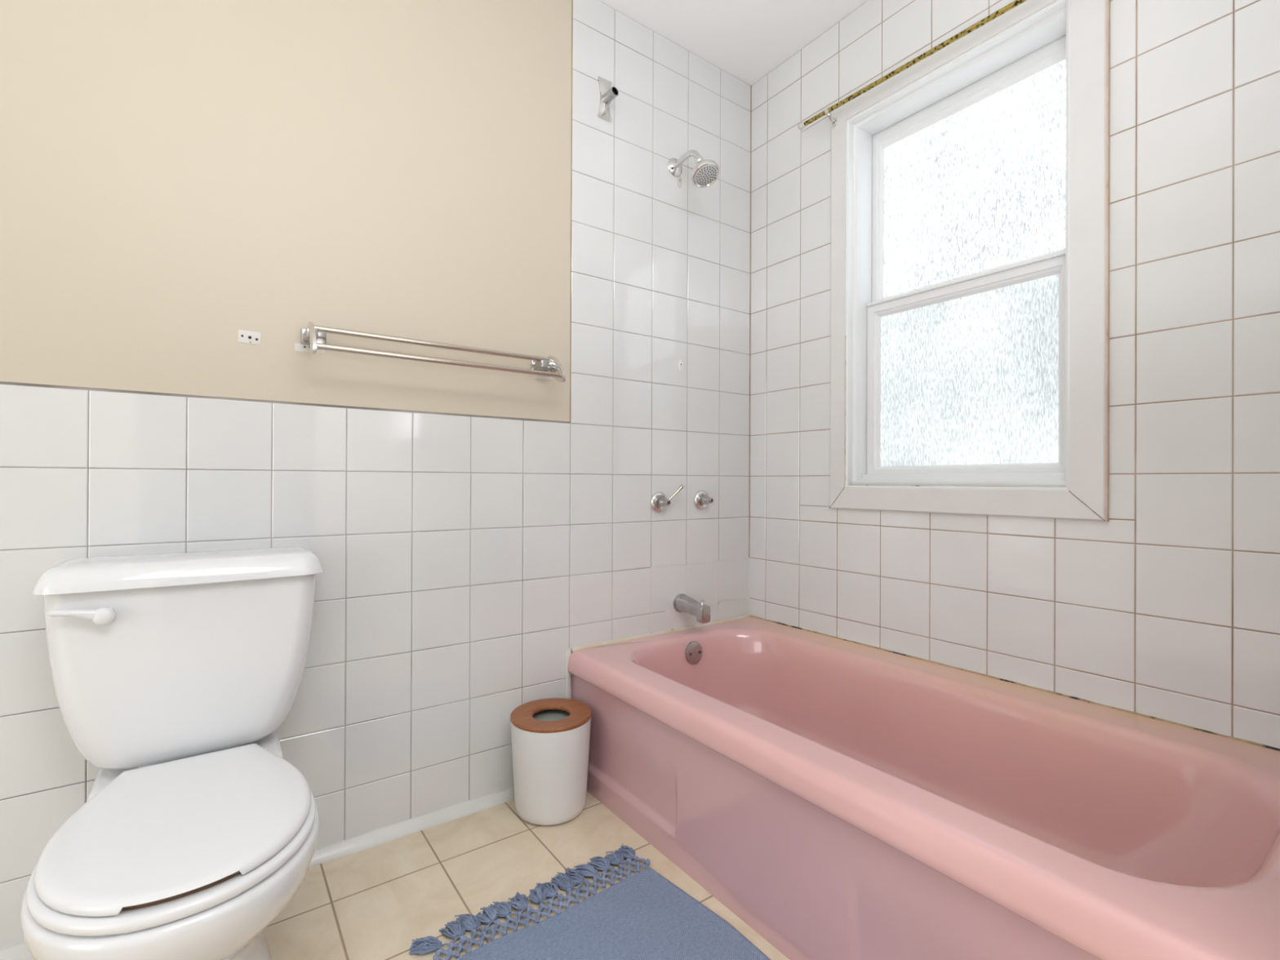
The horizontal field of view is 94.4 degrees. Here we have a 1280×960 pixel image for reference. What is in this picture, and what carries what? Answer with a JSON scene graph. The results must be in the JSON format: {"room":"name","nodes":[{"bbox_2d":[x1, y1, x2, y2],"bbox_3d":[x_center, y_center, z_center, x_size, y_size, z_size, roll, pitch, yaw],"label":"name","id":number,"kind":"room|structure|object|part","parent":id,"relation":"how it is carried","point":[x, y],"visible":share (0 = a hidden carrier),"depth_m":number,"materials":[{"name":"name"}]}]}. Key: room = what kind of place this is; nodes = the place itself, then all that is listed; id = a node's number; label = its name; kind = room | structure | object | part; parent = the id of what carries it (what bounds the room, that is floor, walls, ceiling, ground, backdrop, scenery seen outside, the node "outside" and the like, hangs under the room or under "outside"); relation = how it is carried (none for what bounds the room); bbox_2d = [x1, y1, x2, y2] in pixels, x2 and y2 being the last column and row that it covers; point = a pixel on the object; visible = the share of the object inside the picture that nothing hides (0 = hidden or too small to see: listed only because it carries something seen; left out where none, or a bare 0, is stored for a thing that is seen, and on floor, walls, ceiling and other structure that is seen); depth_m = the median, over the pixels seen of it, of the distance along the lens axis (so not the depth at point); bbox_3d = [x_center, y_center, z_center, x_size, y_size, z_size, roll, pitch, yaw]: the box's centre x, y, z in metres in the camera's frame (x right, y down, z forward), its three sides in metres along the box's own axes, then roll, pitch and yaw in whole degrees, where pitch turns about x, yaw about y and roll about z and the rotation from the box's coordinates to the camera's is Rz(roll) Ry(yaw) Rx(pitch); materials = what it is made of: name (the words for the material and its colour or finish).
{"room":"bathroom","nodes":[
{"label":"bathroom","id":0,"kind":"room"},
{"bbox_2d":[0,0,751,949],"bbox_3d":[-1.759,-0.316,0.753,5.520,2.513,0.120,0,0,-36],"label":"wall","id":1,"kind":"structure","parent":0,"point":[178,177],"depth_m":1.48,"materials":[{"name":"white tile"}]},
{"bbox_2d":[237,329,261,344],"bbox_3d":[-0.870,-0.318,1.319,0.043,0.028,0.002,0,0,-36],"label":"wall anchor patch","id":2,"kind":"object","parent":1,"relation":"attached to","point":[243,336],"visible":1,"depth_m":1.32,"materials":[{"name":"white"}]},
{"bbox_2d":[0,786,514,959],"bbox_3d":[-2.037,0.875,0.465,4.543,0.028,0.023,0,0,-36],"label":"baseboard","id":3,"kind":"structure","parent":1,"relation":"attached to","point":[20,951],"depth_m":1.49,"materials":[{"name":"white tile"}]},
{"bbox_2d":[294,321,565,382],"bbox_3d":[-0.494,-0.317,1.515,0.664,0.087,0.125,0,0,-36],"label":"towel bar","id":4,"kind":"object","parent":1,"relation":"attached to","point":[313,338],"visible":1,"depth_m":1.46,"materials":[{"name":"silver metal"}]},
{"bbox_3d":[-0.734,-0.319,1.325,0.010,0.087,0.097,0,0,-36],"label":"plate","id":5,"kind":"part","parent":4,"relation":"part of","materials":[{"name":"silver metal"}]},
{"bbox_3d":[-0.237,-0.316,1.683,0.010,0.087,0.097,0,0,-36],"label":"plate","id":6,"kind":"part","parent":4,"relation":"part of","materials":[{"name":"silver metal"}]},
{"bbox_2d":[564,648,570,698],"bbox_3d":[-0.218,0.694,1.786,0.017,0.372,0.008,0,0,-36],"label":"trim","id":7,"kind":"structure","parent":1,"relation":"attached to","point":[567,651],"depth_m":1.78,"materials":[{"name":"white"}]},
{"bbox_2d":[597,75,618,122],"bbox_3d":[-0.096,-1.197,1.842,0.049,0.126,0.058,0,0,-36],"label":"rod bracket","id":8,"kind":"object","parent":1,"relation":"attached to","point":[607,94],"visible":1,"depth_m":1.85,"materials":[{"name":"silver metal"}]},
{"bbox_3d":[-0.109,-1.197,1.859,0.049,0.126,0.016,0,0,-36],"label":"mounting plate","id":9,"kind":"part","parent":8,"relation":"part of","materials":[{"name":"silver metal"}]},
{"bbox_2d":[600,86,618,105],"bbox_3d":[-0.094,-1.193,1.841,0.036,0.036,0.054,0,0,-36],"label":"socket","id":10,"kind":"object","parent":8,"relation":"attached to","point":[607,95],"depth_m":1.84,"materials":[{"name":"silver metal"}]},
{"bbox_2d":[571,615,749,651],"bbox_3d":[0.103,0.515,2.018,0.764,0.010,0.008,0,0,-36],"label":"trim","id":11,"kind":"structure","parent":1,"relation":"attached to","point":[575,648],"depth_m":1.97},
{"bbox_2d":[649,484,684,512],"bbox_3d":[0.091,0.062,1.972,0.094,0.093,0.067,0,0,-36],"label":"handle","id":12,"kind":"object","parent":1,"relation":"attached to","point":[659,501],"visible":1,"depth_m":1.97,"materials":[{"name":"silver metal"}]},
{"bbox_3d":[0.081,0.074,1.965,0.033,0.033,0.048,0,0,-36],"label":"stem","id":13,"kind":"part","parent":12,"relation":"part of","materials":[{"name":"silver metal"}]},
{"bbox_3d":[0.117,0.045,1.968,0.060,0.059,0.013,0,0,-16],"label":"lever","id":14,"kind":"part","parent":12,"relation":"part of","materials":[{"name":"silver metal"}]},
{"bbox_2d":[676,175,682,188],"bbox_3d":[0.137,-1.030,2.045,0.022,0.044,0.003,0,0,-36],"label":"plug","id":15,"kind":"object","parent":1,"relation":"attached to","point":[679,180],"visible":1,"depth_m":2.04,"materials":[{"name":"grey"}]},
{"bbox_2d":[678,359,683,372],"bbox_3d":[0.142,-0.396,2.049,0.022,0.044,0.003,0,0,-36],"label":"plug","id":16,"kind":"object","parent":1,"relation":"attached to","point":[680,362],"visible":1,"depth_m":2.05,"materials":[{"name":"white plastic"}]},
{"bbox_2d":[672,593,710,623],"bbox_3d":[0.179,0.431,1.995,0.066,0.077,0.134,0,0,-36],"label":"tub spout","id":17,"kind":"object","parent":1,"relation":"attached to","point":[682,602],"visible":1,"depth_m":1.97,"materials":[{"name":"silver metal"}]},
{"bbox_2d":[667,149,719,187],"bbox_3d":[0.177,-1.029,1.952,0.094,0.146,0.200,0,0,-36],"label":"shower fixture","id":18,"kind":"object","parent":1,"relation":"attached to","point":[705,172],"visible":1,"depth_m":1.92,"materials":[{"name":"silver metal"}]},
{"bbox_3d":[0.159,-1.067,1.978,0.019,0.056,0.132,0,0,-36],"label":"shower arm","id":19,"kind":"part","parent":18,"relation":"part of","materials":[{"name":"silver metal"}]},
{"bbox_2d":[693,489,713,510],"bbox_3d":[0.233,0.071,2.080,0.070,0.070,0.059,0,0,-36],"label":"handle","id":20,"kind":"object","parent":1,"relation":"attached to","point":[702,500],"visible":1,"depth_m":2.08,"materials":[{"name":"silver metal"}]},
{"bbox_3d":[0.236,0.071,2.076,0.033,0.033,0.048,0,0,-36],"label":"stem","id":21,"kind":"part","parent":20,"relation":"part of","materials":[{"name":"silver metal"}]},
{"bbox_2d":[748,84,751,615],"bbox_3d":[0.418,-0.490,2.248,0.005,2.018,0.005,0,0,-36],"label":"trim","id":22,"kind":"structure","parent":1,"relation":"attached to","point":[751,85],"depth_m":2.25,"materials":[{"name":"white tile"}]},
{"bbox_2d":[32,791,789,959],"bbox_3d":[-0.699,0.922,-0.744,5.500,0.060,3.750,0,0,-36],"label":"floor","id":23,"kind":"structure","parent":0,"point":[369,904],"depth_m":1.32,"materials":[{"name":"beige ceramic tile"},{"name":"brown grout"}]},
{"bbox_2d":[20,546,323,959],"bbox_3d":[-0.755,0.522,0.996,0.435,0.748,0.647,0,0,-36],"label":"toilet","id":24,"kind":"object","parent":23,"relation":"on","point":[175,676],"visible":1,"depth_m":1.01,"materials":[{"name":"white ceramic"}]},
{"bbox_3d":[-0.949,0.233,1.010,0.085,0.035,0.040,0,0,-36],"label":"flush lever","id":25,"kind":"part","parent":24,"relation":"part of","materials":[{"name":"white plastic"}]},
{"bbox_3d":[-0.694,0.537,0.910,0.339,0.017,0.429,0,0,-36],"label":"seat","id":26,"kind":"part","parent":24,"relation":"part of","materials":[{"name":"white plastic"}]},
{"bbox_3d":[-0.700,0.517,0.919,0.327,0.021,0.438,0,0,-36],"label":"lid","id":27,"kind":"part","parent":24,"relation":"part of","materials":[{"name":"white plastic"}]},
{"bbox_3d":[-0.881,0.170,1.173,0.435,0.044,0.212,0,0,-36],"label":"tank lid","id":28,"kind":"part","parent":24,"relation":"part of","materials":[{"name":"white ceramic"}]},
{"bbox_3d":[-0.885,0.358,1.176,0.413,0.332,0.187,0,0,-36],"label":"tank","id":29,"kind":"part","parent":24,"relation":"part of","materials":[{"name":"white ceramic"}]},
{"bbox_2d":[510,697,591,825],"bbox_3d":[-0.244,0.768,1.622,0.220,0.263,0.220,0,0,-36],"label":"waste bin","id":30,"kind":"object","parent":23,"relation":"on","point":[551,736],"visible":1,"depth_m":1.54,"materials":[{"name":"white plastic"}]},
{"bbox_3d":[-0.243,0.642,1.623,0.220,0.010,0.220,0,0,-36],"label":"lid","id":31,"kind":"part","parent":30,"relation":"part of","materials":[{"name":"brown wood"}]},
{"bbox_2d":[408,843,770,959],"bbox_3d":[0.001,0.889,0.999,0.531,0.021,0.800,0,0,-39],"label":"bath mat","id":32,"kind":"object","parent":23,"relation":"on","point":[643,915],"visible":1,"depth_m":1.19,"materials":[{"name":"blue fabric"}]},
{"bbox_2d":[567,616,1279,959],"bbox_3d":[0.541,0.708,1.396,0.784,0.390,1.526,0,0,-36],"label":"bathtub","id":33,"kind":"object","parent":23,"relation":"on","point":[842,799],"visible":0.94,"depth_m":1.19,"materials":[{"name":"pink ceramic"}]},
{"bbox_3d":[0.178,0.573,1.971,0.073,0.072,0.022,0,0,-36],"label":"overflow plate","id":34,"kind":"part","parent":33,"relation":"part of","materials":[{"name":"silver metal"}]},
{"bbox_2d":[598,0,868,85],"bbox_3d":[-0.904,-1.551,-0.388,5.560,0.080,2.970,0,0,-36],"label":"ceiling","id":35,"kind":"structure","parent":0,"point":[747,40],"depth_m":1.95,"materials":[{"name":"white paint"}]},
{"bbox_2d":[749,0,1279,748],"bbox_3d":[1.041,-0.301,1.521,0.160,2.513,2.150,0,0,-36],"label":"wall","id":36,"kind":"structure","parent":0,"point":[1167,607],"depth_m":1.32,"materials":[{"name":"white tile"}]},
{"bbox_2d":[829,0,1106,520],"bbox_3d":[0.903,-0.560,1.689,0.169,1.307,0.739,0,0,-36],"label":"window","id":37,"kind":"structure","parent":36,"relation":"in","point":[968,355],"depth_m":1.65,"materials":[{"name":"white"}]},
{"bbox_2d":[797,0,1026,129],"bbox_3d":[0.824,-1.169,1.629,0.048,0.067,0.945,0,0,-36],"label":"curtain rod","id":38,"kind":"object","parent":37,"relation":"attached to","point":[827,111],"visible":1,"depth_m":1.68,"materials":[{"name":"gold metal"}]},
{"bbox_3d":[0.900,0.004,1.693,0.164,0.045,0.604,0,0,-36],"label":"sill","id":39,"kind":"part","parent":37,"relation":"part of","materials":[{"name":"white plastic"}]},
{"bbox_3d":[0.912,-0.287,1.701,0.026,0.551,0.569,0,0,-36],"label":"sash","id":40,"kind":"part","parent":37,"relation":"part of","materials":[{"name":"white plastic"}]},
{"bbox_3d":[0.939,-0.843,1.720,0.026,0.587,0.587,0,0,-36],"label":"sash","id":41,"kind":"part","parent":37,"relation":"part of","materials":[{"name":"white plastic"}]},
{"bbox_3d":[0.919,-0.283,1.703,0.005,0.487,0.501,0,0,-36],"label":"pane","id":42,"kind":"part","parent":37,"relation":"part of","materials":[{"name":"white glass"}]},
{"bbox_3d":[0.946,-0.836,1.722,0.005,0.493,0.519,0,0,-36],"label":"pane","id":43,"kind":"part","parent":37,"relation":"part of","materials":[{"name":"white glass"}]},
{"bbox_2d":[749,615,1279,751],"bbox_3d":[0.857,0.516,1.624,0.011,0.010,1.521,0,0,-36],"label":"trim","id":44,"kind":"structure","parent":36,"relation":"attached to","point":[915,657],"depth_m":1.42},
{"bbox_2d":[1105,0,1110,521],"bbox_3d":[1.063,-0.559,1.346,0.012,1.308,0.004,0,0,-36],"label":"trim","id":45,"kind":"structure","parent":36,"relation":"attached to","point":[1108,25],"depth_m":1.34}
]}

